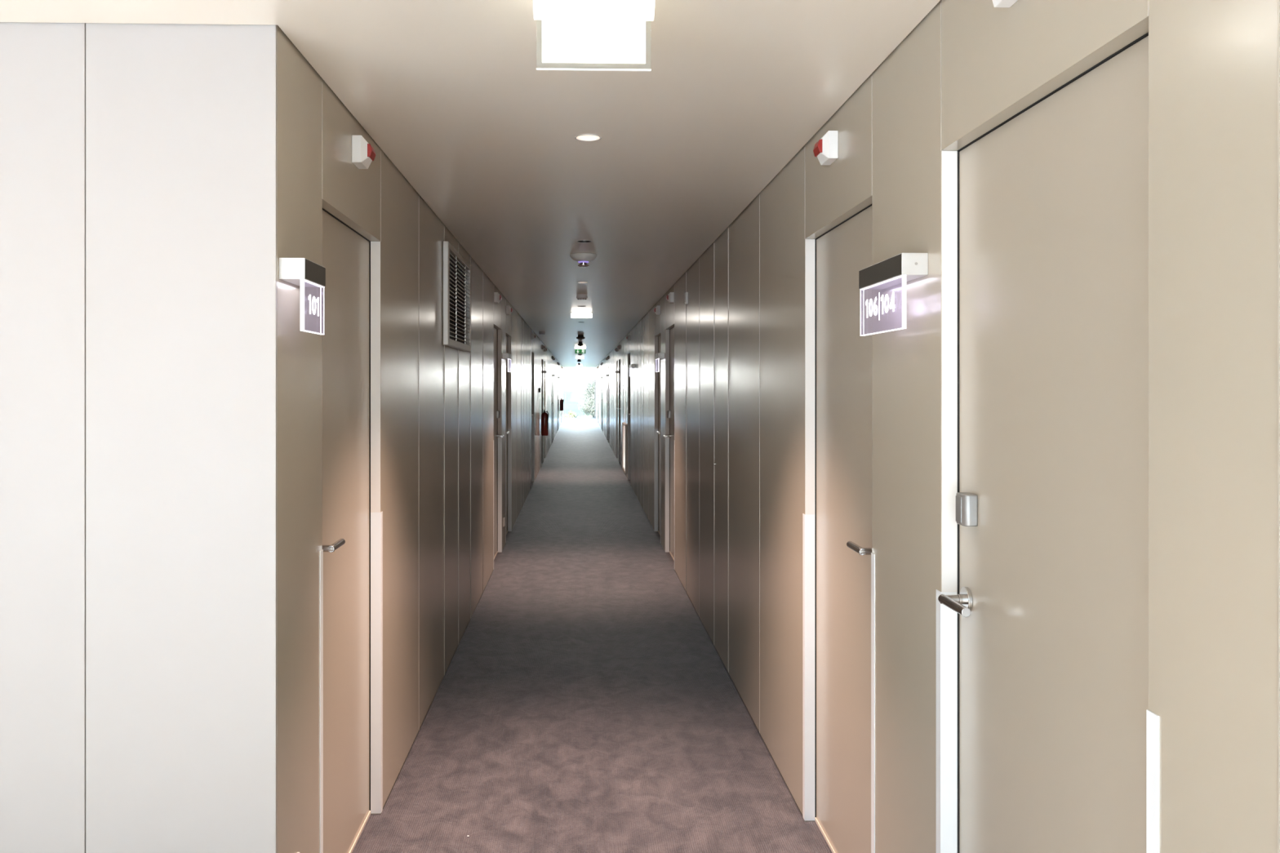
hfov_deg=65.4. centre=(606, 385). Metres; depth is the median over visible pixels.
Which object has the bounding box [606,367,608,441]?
door
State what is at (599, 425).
baseboard
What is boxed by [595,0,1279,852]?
wall
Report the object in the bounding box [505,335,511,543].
door
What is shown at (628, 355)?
door
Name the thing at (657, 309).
beacon
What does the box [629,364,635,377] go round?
room sign
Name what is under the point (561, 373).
door
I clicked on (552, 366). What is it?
door
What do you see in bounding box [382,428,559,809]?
baseboard
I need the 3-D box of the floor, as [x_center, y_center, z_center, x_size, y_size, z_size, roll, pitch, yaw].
[-2.526,1.650,24.239,5.704,0.200,45.600,0,0,-2]
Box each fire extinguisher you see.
[539,409,548,435]
[559,398,564,410]
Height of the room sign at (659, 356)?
0.174 m
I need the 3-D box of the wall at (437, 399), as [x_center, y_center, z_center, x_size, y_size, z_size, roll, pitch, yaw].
[-1.505,0.299,24.686,0.201,2.501,44.664,0,0,-2]
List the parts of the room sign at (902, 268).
plate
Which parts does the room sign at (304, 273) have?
plate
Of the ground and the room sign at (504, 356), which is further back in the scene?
the ground
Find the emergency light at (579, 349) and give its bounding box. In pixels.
[573,345,586,353]
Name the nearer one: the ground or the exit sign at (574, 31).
the exit sign at (574, 31)
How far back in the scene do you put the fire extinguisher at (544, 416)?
18.34 m
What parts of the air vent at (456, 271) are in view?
tie rod, tie rod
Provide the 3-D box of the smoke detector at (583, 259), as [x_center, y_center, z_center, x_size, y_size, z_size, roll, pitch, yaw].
[-0.150,-0.810,6.448,0.175,0.082,0.175,0,0,-2]
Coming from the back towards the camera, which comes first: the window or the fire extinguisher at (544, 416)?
the window
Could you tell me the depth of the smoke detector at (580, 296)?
9.26 m
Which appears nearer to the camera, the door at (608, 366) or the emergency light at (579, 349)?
the emergency light at (579, 349)
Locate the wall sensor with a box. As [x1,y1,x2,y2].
[684,292,688,304]
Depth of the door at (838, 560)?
3.23 m
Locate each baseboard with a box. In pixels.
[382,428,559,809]
[599,425,802,817]
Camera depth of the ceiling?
3.06 m
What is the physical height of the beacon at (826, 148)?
0.086 m
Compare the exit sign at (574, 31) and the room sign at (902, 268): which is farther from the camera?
the room sign at (902, 268)
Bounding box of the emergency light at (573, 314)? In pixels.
[570,311,592,318]
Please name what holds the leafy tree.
on the ground
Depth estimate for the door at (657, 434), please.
10.56 m
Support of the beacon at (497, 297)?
attached to the wall at (437, 399)
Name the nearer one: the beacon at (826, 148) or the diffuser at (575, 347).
the beacon at (826, 148)
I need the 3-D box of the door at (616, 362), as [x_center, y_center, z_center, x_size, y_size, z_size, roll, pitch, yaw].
[0.256,0.514,20.933,0.119,2.072,0.832,0,0,-2]
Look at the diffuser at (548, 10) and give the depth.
2.10 m
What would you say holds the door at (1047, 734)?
in the wall at (967, 67)
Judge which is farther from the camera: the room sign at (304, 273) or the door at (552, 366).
the door at (552, 366)
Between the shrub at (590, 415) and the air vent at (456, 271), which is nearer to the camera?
the air vent at (456, 271)
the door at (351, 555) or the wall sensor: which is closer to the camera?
the door at (351, 555)
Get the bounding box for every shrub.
[568,410,578,417]
[581,414,592,417]
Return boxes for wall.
[0,22,277,852]
[277,25,563,852]
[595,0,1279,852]
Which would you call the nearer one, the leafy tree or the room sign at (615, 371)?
the room sign at (615, 371)
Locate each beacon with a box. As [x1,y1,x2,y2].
[351,134,375,168]
[493,292,502,303]
[506,305,512,315]
[531,333,535,339]
[653,305,660,315]
[666,292,673,303]
[813,130,838,164]
[991,0,1017,7]
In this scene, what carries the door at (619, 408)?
in the wall at (967, 67)
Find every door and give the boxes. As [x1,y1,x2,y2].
[320,208,382,852]
[493,327,503,569]
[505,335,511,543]
[531,353,534,481]
[541,360,544,466]
[543,361,545,460]
[551,366,553,442]
[552,367,553,439]
[557,399,558,431]
[560,373,561,422]
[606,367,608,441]
[607,366,608,442]
[616,361,617,457]
[617,360,620,462]
[627,354,630,479]
[653,335,661,543]
[663,326,674,560]
[802,204,875,852]
[936,31,1159,852]
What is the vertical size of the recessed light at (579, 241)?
0.078 m
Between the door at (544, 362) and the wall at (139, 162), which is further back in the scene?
the door at (544, 362)
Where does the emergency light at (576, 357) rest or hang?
attached to the ceiling
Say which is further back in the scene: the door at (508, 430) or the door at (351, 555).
the door at (508, 430)
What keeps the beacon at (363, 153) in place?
attached to the wall at (437, 399)
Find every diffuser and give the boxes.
[538,0,648,20]
[574,346,586,349]
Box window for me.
[563,367,595,418]
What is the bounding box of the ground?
[564,392,591,417]
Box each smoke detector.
[569,253,596,266]
[576,293,587,299]
[576,334,585,340]
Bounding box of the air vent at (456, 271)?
[442,240,471,351]
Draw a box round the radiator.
[622,422,626,473]
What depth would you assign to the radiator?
17.01 m
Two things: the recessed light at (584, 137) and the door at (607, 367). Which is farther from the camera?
the door at (607, 367)
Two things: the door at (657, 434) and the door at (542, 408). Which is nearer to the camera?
the door at (657, 434)
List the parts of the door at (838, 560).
lever handle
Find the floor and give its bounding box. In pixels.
[351,418,831,852]
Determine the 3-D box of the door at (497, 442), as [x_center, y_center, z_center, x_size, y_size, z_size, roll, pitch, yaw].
[-0.998,0.514,8.806,0.119,2.072,0.912,0,0,-2]
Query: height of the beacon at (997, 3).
0.086 m
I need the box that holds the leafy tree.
[577,375,595,417]
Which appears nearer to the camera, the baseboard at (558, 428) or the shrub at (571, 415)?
the baseboard at (558, 428)
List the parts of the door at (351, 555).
lever handle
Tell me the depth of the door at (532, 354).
15.99 m
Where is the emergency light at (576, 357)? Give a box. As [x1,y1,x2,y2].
[575,356,584,359]
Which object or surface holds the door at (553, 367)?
in the wall at (437, 399)
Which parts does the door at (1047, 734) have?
lever handle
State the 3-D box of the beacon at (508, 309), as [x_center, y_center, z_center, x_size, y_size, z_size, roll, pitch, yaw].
[-0.962,-0.748,9.867,0.060,0.086,0.100,0,0,-2]
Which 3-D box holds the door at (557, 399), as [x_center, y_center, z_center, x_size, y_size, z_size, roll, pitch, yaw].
[-1.694,0.514,33.716,0.119,2.072,0.912,0,0,-2]
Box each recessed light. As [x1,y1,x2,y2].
[574,133,601,141]
[576,240,591,242]
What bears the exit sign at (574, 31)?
attached to the ceiling
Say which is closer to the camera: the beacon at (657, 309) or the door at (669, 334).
the door at (669, 334)
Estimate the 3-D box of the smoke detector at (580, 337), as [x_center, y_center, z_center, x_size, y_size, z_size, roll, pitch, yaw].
[-0.434,-0.808,16.694,0.150,0.086,0.150,0,0,-2]
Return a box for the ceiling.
[0,0,940,367]
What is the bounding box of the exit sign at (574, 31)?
[533,0,654,71]
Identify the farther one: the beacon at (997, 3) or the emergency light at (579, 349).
the emergency light at (579, 349)
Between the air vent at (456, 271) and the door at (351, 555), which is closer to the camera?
the door at (351, 555)
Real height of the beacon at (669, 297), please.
0.086 m
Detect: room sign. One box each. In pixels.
[279,257,325,334]
[502,352,511,372]
[614,370,618,379]
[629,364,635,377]
[655,352,664,372]
[858,253,928,336]
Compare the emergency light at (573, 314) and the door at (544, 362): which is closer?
the emergency light at (573, 314)
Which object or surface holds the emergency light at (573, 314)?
attached to the ceiling
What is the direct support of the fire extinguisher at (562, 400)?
attached to the wall at (437, 399)
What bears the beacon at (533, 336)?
attached to the wall at (437, 399)

